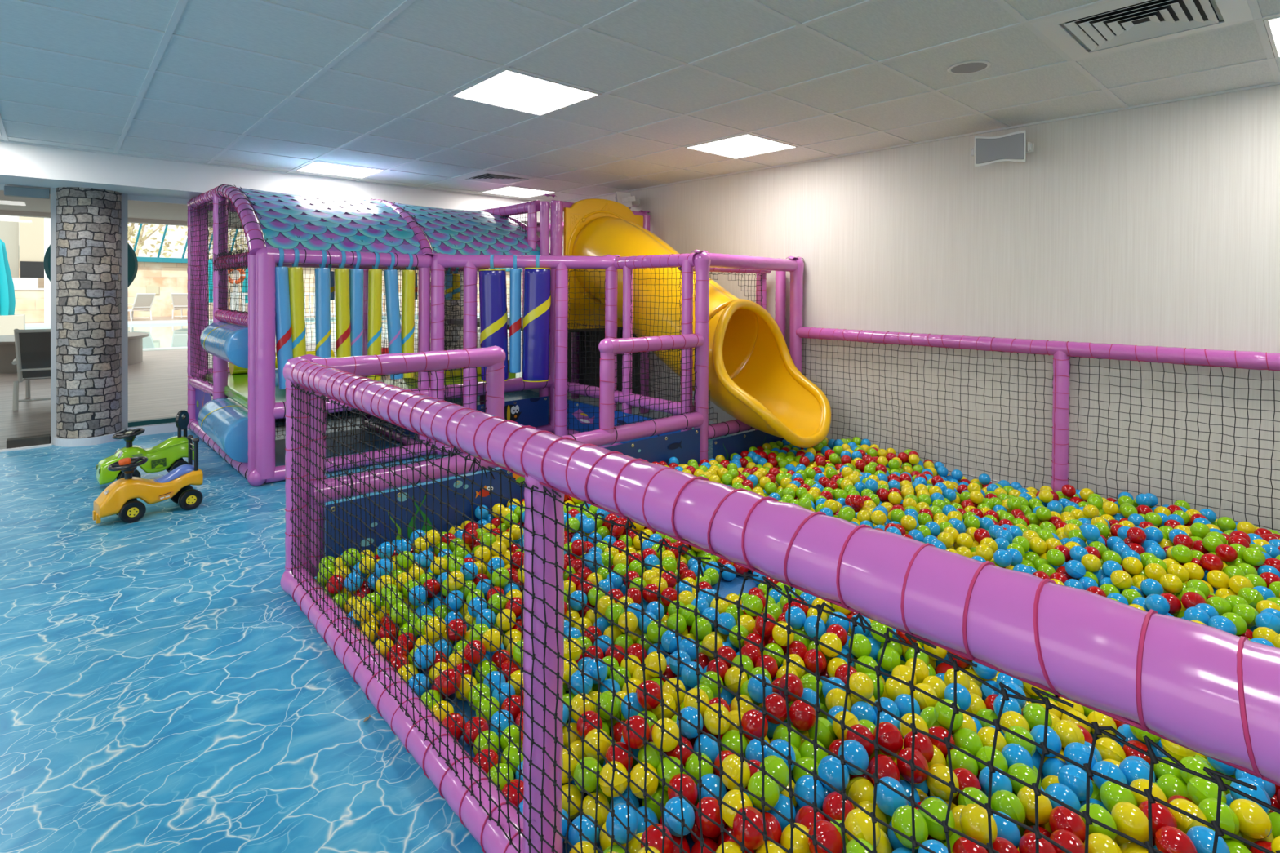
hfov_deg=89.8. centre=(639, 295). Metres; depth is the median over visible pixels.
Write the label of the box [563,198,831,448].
slide
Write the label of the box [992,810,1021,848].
ball
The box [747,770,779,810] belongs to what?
ball
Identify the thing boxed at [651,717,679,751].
ball
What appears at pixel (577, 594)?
ball
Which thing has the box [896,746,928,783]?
ball
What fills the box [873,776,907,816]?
ball
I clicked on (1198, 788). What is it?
ball
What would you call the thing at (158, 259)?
window
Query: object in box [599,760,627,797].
ball
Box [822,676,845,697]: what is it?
ball
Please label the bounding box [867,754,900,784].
ball
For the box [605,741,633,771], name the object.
ball
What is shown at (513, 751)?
ball
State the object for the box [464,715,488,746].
ball
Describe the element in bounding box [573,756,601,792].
ball
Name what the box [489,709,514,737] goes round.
ball
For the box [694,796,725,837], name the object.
ball
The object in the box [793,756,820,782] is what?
ball
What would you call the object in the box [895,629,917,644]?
ball
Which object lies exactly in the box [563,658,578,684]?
ball
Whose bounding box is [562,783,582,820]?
ball
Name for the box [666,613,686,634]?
ball
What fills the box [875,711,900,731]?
ball
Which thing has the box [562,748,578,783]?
ball
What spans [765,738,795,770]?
ball
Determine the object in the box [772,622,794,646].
ball
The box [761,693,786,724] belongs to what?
ball
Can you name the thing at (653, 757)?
ball
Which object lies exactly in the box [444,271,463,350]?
net
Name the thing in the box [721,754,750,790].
ball
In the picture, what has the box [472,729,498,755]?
ball
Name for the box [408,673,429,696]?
ball
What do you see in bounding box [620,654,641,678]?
ball
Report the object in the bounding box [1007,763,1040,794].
ball
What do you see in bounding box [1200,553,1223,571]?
ball
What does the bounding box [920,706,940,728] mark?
ball
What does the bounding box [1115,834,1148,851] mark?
ball
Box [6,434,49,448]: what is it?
floor fitting
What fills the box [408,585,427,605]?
ball
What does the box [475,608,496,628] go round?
ball
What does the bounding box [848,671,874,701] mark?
ball
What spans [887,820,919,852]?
ball
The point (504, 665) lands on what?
ball
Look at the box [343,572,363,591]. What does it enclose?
ball
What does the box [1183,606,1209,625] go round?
ball
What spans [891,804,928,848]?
ball
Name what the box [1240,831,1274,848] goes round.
ball
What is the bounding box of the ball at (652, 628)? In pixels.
[646,619,666,642]
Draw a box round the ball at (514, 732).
[500,724,522,751]
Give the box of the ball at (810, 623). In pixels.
[804,615,826,639]
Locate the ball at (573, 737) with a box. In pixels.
[562,722,581,747]
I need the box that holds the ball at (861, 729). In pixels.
[845,724,875,757]
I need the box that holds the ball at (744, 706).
[730,694,755,713]
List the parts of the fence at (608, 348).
post, lashing cord, rail, lashing cord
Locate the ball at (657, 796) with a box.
[641,785,668,822]
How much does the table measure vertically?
0.475 m
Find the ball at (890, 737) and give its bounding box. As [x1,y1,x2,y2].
[873,721,903,755]
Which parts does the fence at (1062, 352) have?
lashing cord, rail, post, lashing cord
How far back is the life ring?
25.22 m
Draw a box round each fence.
[280,354,1279,852]
[308,346,506,577]
[598,333,704,434]
[795,326,1279,530]
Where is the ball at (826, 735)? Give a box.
[808,717,835,749]
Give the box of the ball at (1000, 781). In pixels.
[978,766,1012,796]
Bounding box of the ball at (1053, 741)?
[1030,724,1062,757]
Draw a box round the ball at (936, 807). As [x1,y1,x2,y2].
[918,797,955,839]
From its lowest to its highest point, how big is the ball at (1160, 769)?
0.069 m
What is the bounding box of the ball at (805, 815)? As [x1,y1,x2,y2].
[794,804,826,829]
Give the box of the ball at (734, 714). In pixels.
[727,710,746,737]
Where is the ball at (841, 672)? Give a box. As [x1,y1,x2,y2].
[834,664,857,684]
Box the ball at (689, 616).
[680,604,699,626]
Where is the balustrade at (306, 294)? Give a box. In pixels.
[231,293,417,315]
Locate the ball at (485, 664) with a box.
[475,659,497,683]
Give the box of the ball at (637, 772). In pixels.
[629,762,658,799]
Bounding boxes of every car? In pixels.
[92,435,203,524]
[96,409,194,484]
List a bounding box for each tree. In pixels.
[127,222,187,257]
[180,226,264,257]
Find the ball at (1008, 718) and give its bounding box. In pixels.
[1000,711,1030,733]
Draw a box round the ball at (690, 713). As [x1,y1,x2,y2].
[676,706,703,738]
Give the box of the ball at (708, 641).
[702,633,723,657]
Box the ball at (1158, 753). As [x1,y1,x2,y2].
[1150,740,1167,757]
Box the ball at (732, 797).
[721,789,753,829]
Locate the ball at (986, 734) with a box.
[977,726,1007,752]
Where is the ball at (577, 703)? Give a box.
[570,693,594,721]
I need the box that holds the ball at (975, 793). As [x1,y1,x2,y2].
[957,786,992,808]
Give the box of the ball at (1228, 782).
[1221,775,1235,794]
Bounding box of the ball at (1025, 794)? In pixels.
[1017,786,1052,824]
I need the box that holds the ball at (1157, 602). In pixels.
[1145,593,1169,614]
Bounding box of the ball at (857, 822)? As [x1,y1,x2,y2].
[844,808,880,847]
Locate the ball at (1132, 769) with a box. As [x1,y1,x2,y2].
[1119,758,1155,785]
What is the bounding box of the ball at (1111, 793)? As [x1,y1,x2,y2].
[1099,780,1137,813]
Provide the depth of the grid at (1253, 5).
3.28 m
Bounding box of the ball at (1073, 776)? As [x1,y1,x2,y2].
[1057,764,1093,801]
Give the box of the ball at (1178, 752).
[1160,737,1196,761]
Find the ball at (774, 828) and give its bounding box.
[760,811,782,844]
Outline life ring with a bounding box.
[227,268,244,284]
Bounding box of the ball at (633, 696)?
[621,692,644,719]
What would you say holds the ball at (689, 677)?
on the balls at (1004, 524)
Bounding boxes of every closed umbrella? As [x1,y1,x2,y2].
[0,239,25,335]
[208,259,213,316]
[239,267,248,311]
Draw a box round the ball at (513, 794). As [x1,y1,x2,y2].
[501,778,523,807]
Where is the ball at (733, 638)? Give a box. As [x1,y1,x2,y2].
[728,625,749,648]
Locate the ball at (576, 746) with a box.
[567,740,586,759]
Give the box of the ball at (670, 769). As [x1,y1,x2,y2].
[656,755,685,791]
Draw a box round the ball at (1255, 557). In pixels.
[1241,547,1266,566]
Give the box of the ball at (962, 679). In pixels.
[943,667,969,690]
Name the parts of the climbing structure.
post, lashing cord, rail, lashing cord, rail, post, rail, lashing cord, post, rail, lashing cord, lashing cord, rail, rail, lashing cord, post, post, rail, rail, post, rail, rail, lashing cord, rail, rail, post, post, lashing cord, rail, post, lashing cord, post, lashing cord, rail, post, rail, post, lashing cord, post, post, post, lashing cord, post, rail, rail, rail, post, lashing cord, rail, post, post, lashing cord, rail, post, lashing cord, lashing cord, post, rail, lashing cord, rail, post, lashing cord, post, post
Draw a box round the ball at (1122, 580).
[1110,569,1133,589]
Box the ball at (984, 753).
[975,746,1008,773]
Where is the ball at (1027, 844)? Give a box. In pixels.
[1018,831,1056,852]
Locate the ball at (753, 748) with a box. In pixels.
[745,738,768,762]
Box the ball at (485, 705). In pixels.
[475,695,498,723]
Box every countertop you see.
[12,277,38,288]
[13,288,44,289]
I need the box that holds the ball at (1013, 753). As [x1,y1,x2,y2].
[1001,742,1033,768]
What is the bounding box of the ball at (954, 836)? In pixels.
[939,829,964,852]
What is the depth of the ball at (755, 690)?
1.77 m
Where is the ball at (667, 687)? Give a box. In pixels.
[662,677,685,706]
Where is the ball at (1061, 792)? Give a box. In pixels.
[1044,782,1080,810]
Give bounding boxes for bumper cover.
[229,349,334,374]
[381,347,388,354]
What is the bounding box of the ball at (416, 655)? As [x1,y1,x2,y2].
[413,644,435,669]
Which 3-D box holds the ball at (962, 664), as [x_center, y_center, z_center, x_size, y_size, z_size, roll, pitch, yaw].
[1.018,1.149,2.048,0.069,0.070,0.070,1,1,40]
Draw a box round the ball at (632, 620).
[617,611,637,634]
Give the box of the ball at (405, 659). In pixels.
[388,654,409,671]
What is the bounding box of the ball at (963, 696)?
[943,682,971,710]
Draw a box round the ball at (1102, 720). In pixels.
[1087,711,1117,739]
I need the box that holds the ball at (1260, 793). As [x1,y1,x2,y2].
[1229,777,1271,813]
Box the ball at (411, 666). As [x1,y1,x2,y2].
[397,664,418,682]
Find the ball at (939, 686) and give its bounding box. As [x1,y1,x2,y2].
[922,675,946,699]
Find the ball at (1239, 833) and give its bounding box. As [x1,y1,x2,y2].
[1222,830,1244,845]
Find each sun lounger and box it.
[128,293,155,320]
[170,293,187,319]
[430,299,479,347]
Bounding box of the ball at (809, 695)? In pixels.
[801,688,820,713]
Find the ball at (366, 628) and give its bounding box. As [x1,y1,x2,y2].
[359,622,378,642]
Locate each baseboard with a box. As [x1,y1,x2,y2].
[49,389,529,446]
[529,388,1039,491]
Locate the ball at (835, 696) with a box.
[825,688,851,711]
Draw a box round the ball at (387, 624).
[377,622,398,642]
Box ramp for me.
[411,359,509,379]
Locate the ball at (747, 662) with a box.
[731,654,754,679]
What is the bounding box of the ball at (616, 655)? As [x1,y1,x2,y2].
[604,644,625,666]
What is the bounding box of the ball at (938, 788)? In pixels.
[926,763,959,800]
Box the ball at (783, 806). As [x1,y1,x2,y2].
[764,793,795,832]
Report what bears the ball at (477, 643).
on the ball at (485, 664)
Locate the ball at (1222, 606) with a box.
[1206,595,1232,615]
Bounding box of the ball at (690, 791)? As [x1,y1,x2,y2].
[667,773,697,805]
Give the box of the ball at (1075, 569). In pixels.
[1065,560,1085,578]
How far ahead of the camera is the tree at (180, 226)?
44.33 m
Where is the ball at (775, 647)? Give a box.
[763,643,784,667]
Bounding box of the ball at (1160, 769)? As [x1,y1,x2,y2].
[1153,757,1186,784]
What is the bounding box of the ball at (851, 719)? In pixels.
[832,711,859,740]
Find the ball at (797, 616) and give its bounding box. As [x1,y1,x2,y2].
[785,606,806,629]
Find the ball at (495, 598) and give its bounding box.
[488,592,506,613]
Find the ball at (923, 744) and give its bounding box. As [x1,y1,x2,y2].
[902,730,933,763]
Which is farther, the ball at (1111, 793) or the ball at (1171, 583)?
the ball at (1171, 583)
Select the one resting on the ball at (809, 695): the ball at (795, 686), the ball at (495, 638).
the ball at (795, 686)
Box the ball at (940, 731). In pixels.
[928,724,955,758]
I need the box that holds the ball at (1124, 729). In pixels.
[1115,724,1146,747]
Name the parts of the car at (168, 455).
moulding, backrest post, backrest, backrest post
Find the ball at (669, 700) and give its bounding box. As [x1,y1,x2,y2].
[651,691,675,719]
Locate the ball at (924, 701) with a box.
[913,683,937,710]
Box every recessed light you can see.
[295,160,385,178]
[449,68,601,115]
[480,186,556,197]
[684,133,798,159]
[1263,16,1279,57]
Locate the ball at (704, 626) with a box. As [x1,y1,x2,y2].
[691,617,711,639]
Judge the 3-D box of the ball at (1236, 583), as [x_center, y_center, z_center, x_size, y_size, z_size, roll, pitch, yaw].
[2.256,1.089,2.412,0.069,0.070,0.070,0,1,-23]
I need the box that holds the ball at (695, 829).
[689,822,719,844]
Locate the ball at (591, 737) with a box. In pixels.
[583,728,610,760]
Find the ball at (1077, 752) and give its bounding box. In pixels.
[1063,742,1097,773]
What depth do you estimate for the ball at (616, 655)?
2.11 m
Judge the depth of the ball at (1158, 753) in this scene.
1.68 m
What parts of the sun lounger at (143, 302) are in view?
rail, rail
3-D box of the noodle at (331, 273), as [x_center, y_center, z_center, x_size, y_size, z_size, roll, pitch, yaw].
[-2.658,-0.136,5.486,0.097,0.360,0.098,0,1,-42]
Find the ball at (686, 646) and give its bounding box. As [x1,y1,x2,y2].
[679,638,699,661]
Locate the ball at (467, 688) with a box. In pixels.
[456,674,477,701]
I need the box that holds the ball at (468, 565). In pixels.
[459,561,478,581]
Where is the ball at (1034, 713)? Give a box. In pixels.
[1022,702,1052,729]
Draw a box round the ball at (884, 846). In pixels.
[875,827,891,852]
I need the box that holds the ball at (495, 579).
[492,567,510,586]
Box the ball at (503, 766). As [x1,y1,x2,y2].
[487,763,514,790]
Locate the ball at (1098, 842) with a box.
[1084,832,1122,852]
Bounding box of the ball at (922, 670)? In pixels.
[905,657,928,683]
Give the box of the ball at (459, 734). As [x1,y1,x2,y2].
[441,712,465,740]
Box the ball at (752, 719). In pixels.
[741,709,768,740]
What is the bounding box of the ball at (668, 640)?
[661,629,681,653]
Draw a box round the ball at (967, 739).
[952,728,982,755]
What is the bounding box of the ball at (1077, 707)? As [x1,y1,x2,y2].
[1056,696,1084,714]
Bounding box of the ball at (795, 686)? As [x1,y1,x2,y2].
[777,673,804,702]
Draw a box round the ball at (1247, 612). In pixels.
[1231,603,1258,626]
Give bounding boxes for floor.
[0,309,522,449]
[0,390,733,852]
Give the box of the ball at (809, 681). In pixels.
[800,673,822,697]
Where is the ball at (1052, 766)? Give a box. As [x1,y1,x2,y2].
[1042,757,1066,777]
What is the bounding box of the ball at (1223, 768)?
[1205,755,1235,775]
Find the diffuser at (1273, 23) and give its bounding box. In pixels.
[1268,17,1279,56]
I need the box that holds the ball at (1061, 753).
[1040,747,1066,763]
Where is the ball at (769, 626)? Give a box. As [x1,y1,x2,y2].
[755,613,775,636]
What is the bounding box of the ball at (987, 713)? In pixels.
[975,708,999,727]
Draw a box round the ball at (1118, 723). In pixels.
[1111,717,1126,728]
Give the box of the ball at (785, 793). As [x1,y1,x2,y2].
[779,780,797,807]
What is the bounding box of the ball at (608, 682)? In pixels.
[600,678,621,693]
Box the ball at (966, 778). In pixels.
[952,767,981,799]
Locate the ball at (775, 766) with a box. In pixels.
[759,755,789,792]
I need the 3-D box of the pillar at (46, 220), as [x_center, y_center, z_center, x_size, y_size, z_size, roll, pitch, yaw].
[-20.497,-1.345,22.298,0.250,4.610,0.600,0,1,-42]
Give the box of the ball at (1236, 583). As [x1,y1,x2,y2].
[1228,575,1253,593]
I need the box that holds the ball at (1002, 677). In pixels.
[996,672,1023,690]
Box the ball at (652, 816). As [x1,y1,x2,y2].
[634,805,658,834]
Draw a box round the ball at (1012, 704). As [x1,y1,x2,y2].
[993,694,1022,715]
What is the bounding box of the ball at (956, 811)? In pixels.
[951,804,964,831]
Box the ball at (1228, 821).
[1198,797,1239,838]
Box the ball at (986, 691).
[980,680,999,701]
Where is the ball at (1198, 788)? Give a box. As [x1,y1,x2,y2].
[1186,776,1226,806]
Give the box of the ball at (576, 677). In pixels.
[570,669,592,695]
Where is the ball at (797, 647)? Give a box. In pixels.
[786,640,808,659]
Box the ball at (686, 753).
[666,735,693,768]
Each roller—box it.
[197,397,275,462]
[200,321,248,368]
[275,368,278,386]
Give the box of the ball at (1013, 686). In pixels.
[998,681,1026,709]
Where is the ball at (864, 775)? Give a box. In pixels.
[850,761,874,786]
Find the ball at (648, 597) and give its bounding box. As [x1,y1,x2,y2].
[642,583,658,603]
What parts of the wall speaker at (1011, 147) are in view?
knob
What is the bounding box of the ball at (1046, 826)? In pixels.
[1025,817,1052,833]
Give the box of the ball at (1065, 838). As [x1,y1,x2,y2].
[1049,829,1084,852]
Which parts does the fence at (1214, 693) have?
corner post, lashing cord, rail, lashing cord, post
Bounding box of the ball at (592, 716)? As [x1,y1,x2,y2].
[576,710,602,737]
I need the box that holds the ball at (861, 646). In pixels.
[848,633,871,657]
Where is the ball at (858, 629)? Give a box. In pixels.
[849,613,871,636]
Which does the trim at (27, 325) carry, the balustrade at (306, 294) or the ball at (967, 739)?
the balustrade at (306, 294)
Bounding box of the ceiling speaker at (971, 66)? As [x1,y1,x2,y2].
[946,60,991,74]
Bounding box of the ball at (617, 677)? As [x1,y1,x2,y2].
[608,666,631,690]
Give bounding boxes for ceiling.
[0,0,1279,202]
[0,190,427,239]
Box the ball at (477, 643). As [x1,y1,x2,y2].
[463,640,485,664]
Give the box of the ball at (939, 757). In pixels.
[928,745,946,767]
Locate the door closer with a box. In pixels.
[4,186,49,199]
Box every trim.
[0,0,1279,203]
[0,184,190,452]
[25,312,522,351]
[50,187,128,444]
[128,415,182,426]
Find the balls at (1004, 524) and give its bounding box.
[315,436,1279,852]
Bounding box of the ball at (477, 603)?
[467,596,487,617]
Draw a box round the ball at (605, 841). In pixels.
[599,822,629,851]
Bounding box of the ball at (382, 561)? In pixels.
[375,558,393,577]
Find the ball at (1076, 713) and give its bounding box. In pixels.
[1061,709,1090,733]
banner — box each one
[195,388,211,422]
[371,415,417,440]
[477,395,548,426]
[567,400,680,444]
[712,430,784,461]
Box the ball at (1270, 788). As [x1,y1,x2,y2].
[1235,768,1275,799]
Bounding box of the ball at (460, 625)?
[445,618,466,641]
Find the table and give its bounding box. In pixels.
[0,332,148,373]
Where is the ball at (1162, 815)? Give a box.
[1137,800,1177,837]
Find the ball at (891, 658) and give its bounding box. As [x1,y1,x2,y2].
[876,646,900,671]
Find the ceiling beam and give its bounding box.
[0,142,550,226]
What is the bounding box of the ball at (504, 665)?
[501,659,520,682]
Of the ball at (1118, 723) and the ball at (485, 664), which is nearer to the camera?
the ball at (1118, 723)
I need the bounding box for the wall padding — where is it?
[548,329,639,394]
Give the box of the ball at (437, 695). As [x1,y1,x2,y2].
[421,688,443,709]
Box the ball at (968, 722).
[951,713,977,736]
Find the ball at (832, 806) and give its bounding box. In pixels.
[822,791,854,822]
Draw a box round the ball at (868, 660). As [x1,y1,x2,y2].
[854,655,877,673]
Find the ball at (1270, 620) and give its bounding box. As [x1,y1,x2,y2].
[1254,612,1279,634]
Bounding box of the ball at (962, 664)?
[947,650,971,668]
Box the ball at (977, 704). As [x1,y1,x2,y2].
[967,693,986,714]
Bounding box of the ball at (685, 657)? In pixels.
[668,649,691,675]
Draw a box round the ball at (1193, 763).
[1178,755,1215,783]
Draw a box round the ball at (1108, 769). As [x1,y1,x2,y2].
[1092,760,1127,789]
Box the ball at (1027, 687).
[1022,680,1046,696]
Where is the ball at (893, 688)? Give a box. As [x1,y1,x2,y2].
[884,675,911,701]
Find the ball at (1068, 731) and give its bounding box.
[1053,720,1084,748]
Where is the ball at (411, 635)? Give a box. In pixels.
[395,631,416,653]
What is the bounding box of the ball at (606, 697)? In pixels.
[595,690,620,719]
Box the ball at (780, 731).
[773,723,800,749]
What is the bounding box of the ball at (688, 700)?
[683,688,709,716]
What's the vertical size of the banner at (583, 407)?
0.240 m
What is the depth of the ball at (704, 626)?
2.18 m
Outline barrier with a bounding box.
[325,427,699,558]
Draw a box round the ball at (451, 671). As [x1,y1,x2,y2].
[437,667,461,695]
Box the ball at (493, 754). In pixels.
[473,748,497,773]
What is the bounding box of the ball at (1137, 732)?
[1128,724,1160,744]
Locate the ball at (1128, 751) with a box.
[1122,740,1151,764]
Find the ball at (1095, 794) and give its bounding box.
[1079,780,1102,804]
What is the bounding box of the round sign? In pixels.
[43,242,137,286]
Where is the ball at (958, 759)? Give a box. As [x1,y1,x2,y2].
[946,747,977,776]
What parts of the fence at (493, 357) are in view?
post, lashing cord, lashing cord, rail, post, lashing cord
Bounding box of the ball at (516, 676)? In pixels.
[507,670,523,695]
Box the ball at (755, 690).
[747,674,773,703]
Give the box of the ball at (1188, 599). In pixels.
[1181,591,1206,608]
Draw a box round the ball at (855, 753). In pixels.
[837,739,869,775]
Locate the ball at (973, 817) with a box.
[960,803,997,844]
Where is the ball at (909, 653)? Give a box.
[905,646,928,666]
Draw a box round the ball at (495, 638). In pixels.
[481,628,502,652]
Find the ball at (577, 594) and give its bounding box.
[569,590,587,610]
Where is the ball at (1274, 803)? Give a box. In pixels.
[1269,794,1279,812]
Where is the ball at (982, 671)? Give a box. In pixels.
[972,660,997,679]
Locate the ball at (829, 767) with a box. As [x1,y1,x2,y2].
[817,755,849,791]
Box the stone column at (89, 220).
[56,186,121,438]
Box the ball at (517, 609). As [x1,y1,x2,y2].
[505,596,521,617]
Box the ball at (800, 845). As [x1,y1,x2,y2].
[780,822,811,852]
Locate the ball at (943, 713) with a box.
[933,698,963,730]
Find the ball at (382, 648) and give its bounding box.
[374,637,394,656]
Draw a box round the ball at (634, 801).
[609,787,639,809]
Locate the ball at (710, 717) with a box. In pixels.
[703,702,730,735]
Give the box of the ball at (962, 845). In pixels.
[951,836,987,852]
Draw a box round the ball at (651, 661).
[644,651,666,677]
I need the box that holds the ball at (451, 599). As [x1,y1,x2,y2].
[445,590,462,610]
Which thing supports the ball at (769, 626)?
on the balls at (1004, 524)
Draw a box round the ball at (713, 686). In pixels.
[699,671,723,697]
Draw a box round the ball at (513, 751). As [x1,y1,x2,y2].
[500,742,523,775]
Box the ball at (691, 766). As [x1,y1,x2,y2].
[684,751,713,786]
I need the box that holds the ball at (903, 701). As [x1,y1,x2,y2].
[893,693,920,718]
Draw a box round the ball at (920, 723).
[899,712,928,737]
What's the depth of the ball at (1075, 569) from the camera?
2.55 m
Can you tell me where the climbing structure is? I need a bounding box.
[186,184,804,486]
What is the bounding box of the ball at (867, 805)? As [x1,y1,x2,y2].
[856,800,887,833]
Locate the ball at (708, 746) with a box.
[693,733,719,764]
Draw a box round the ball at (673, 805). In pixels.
[663,795,694,837]
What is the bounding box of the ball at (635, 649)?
[626,643,646,664]
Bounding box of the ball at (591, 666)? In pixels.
[584,657,607,684]
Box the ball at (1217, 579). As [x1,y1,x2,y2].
[1206,569,1229,589]
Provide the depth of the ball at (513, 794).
1.52 m
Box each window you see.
[0,216,44,322]
[133,223,522,271]
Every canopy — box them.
[234,185,422,254]
[392,201,540,255]
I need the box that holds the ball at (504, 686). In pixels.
[491,682,515,706]
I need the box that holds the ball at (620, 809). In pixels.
[605,803,638,844]
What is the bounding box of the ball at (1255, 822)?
[1229,798,1271,839]
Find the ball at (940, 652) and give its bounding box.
[924,644,947,660]
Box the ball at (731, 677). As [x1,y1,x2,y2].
[724,666,747,693]
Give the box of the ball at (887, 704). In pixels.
[872,697,899,717]
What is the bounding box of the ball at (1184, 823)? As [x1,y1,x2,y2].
[1167,798,1208,834]
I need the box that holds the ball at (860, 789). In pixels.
[845,776,874,808]
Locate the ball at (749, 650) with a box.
[741,643,760,667]
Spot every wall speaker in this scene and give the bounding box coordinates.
[614,191,639,208]
[971,129,1033,166]
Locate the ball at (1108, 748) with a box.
[1094,737,1125,763]
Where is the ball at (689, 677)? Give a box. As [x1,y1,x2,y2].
[680,661,703,688]
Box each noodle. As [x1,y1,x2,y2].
[275,247,293,389]
[288,248,306,358]
[315,249,331,358]
[328,264,334,300]
[333,250,351,357]
[349,250,364,356]
[367,251,382,381]
[383,252,403,379]
[400,253,415,377]
[412,266,417,299]
[444,267,453,299]
[452,267,460,299]
[509,254,521,373]
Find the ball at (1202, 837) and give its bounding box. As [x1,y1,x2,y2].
[1186,825,1230,852]
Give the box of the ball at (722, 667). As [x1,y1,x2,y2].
[706,658,728,683]
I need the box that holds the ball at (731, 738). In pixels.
[720,729,747,757]
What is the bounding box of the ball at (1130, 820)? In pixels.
[1111,801,1148,843]
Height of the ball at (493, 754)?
0.070 m
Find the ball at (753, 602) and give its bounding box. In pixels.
[742,595,763,616]
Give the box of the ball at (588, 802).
[580,791,609,826]
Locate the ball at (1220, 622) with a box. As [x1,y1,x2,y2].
[1208,615,1236,635]
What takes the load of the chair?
on the floor at (157, 385)
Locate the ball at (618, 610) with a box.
[604,603,624,624]
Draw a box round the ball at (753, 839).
[733,805,767,849]
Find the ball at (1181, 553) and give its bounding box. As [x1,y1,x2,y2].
[1170,544,1193,563]
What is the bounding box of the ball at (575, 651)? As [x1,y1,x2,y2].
[564,637,582,661]
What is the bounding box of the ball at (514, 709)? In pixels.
[501,694,523,722]
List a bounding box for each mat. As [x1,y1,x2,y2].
[275,427,403,466]
[344,569,1157,852]
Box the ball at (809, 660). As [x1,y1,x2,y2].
[803,648,826,674]
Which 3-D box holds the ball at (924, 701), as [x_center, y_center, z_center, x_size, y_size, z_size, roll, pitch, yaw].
[0.809,1.144,1.830,0.070,0.069,0.069,0,1,-27]
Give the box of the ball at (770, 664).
[755,654,777,679]
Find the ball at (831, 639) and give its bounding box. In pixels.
[819,632,842,657]
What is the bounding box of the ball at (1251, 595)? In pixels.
[1237,586,1263,608]
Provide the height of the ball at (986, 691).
0.070 m
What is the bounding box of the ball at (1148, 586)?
[1140,578,1164,595]
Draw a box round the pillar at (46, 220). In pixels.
[44,217,50,323]
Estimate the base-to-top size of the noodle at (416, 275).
0.360 m
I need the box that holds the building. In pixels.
[17,216,520,268]
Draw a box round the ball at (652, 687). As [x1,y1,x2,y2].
[636,680,661,710]
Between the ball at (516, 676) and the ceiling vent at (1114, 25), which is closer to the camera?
the ball at (516, 676)
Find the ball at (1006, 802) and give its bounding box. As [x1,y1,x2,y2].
[991,789,1025,827]
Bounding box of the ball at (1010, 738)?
[1004,725,1035,756]
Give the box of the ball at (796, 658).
[782,653,805,678]
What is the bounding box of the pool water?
[25,314,522,348]
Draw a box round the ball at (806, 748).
[799,738,827,763]
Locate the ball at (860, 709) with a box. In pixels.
[849,701,876,724]
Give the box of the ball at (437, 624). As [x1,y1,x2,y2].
[424,616,445,639]
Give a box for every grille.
[951,62,986,73]
[975,133,1024,164]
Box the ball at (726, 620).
[716,612,735,635]
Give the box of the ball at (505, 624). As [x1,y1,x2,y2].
[495,608,515,631]
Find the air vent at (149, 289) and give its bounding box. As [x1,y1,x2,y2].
[146,285,159,293]
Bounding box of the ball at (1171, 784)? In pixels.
[1156,773,1191,799]
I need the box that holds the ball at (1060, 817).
[1048,805,1085,843]
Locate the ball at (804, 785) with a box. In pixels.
[794,774,825,809]
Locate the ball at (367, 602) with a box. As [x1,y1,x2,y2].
[352,600,373,622]
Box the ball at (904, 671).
[891,664,916,685]
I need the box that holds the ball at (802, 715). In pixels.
[789,699,816,730]
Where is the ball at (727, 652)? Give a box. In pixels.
[717,645,736,668]
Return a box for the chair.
[11,328,50,410]
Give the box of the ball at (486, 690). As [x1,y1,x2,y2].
[467,683,489,711]
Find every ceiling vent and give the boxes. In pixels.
[454,170,540,185]
[1030,0,1253,60]
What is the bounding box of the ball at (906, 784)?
[899,779,919,805]
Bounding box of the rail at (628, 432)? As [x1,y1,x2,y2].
[311,411,703,505]
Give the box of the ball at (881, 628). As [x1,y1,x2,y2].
[870,620,893,643]
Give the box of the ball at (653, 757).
[637,742,665,770]
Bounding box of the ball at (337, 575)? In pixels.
[325,574,344,594]
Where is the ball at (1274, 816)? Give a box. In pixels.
[1267,811,1279,838]
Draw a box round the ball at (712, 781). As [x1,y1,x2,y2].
[697,773,726,800]
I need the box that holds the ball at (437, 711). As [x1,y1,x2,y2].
[430,700,453,720]
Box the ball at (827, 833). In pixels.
[807,819,843,852]
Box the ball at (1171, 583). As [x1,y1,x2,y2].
[1159,573,1183,593]
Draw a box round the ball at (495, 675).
[483,671,506,695]
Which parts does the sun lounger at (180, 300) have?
rail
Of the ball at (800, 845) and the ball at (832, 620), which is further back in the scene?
the ball at (832, 620)
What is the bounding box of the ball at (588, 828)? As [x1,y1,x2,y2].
[568,814,599,848]
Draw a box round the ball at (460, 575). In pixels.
[445,570,463,590]
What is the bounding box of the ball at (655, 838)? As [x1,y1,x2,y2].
[640,823,673,852]
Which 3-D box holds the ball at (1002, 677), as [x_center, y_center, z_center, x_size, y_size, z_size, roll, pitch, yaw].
[1.097,1.152,1.905,0.069,0.070,0.070,0,1,-24]
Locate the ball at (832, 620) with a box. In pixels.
[827,611,849,632]
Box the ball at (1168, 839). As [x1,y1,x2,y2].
[1154,826,1197,852]
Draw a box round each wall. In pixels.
[18,262,522,317]
[536,84,1279,533]
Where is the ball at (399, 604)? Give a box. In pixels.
[389,601,409,623]
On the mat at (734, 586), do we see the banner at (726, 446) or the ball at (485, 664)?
the ball at (485, 664)
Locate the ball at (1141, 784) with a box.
[1129,778,1167,807]
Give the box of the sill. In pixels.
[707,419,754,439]
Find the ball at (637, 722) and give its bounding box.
[622,715,649,749]
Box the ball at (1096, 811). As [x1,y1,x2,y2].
[1079,802,1117,840]

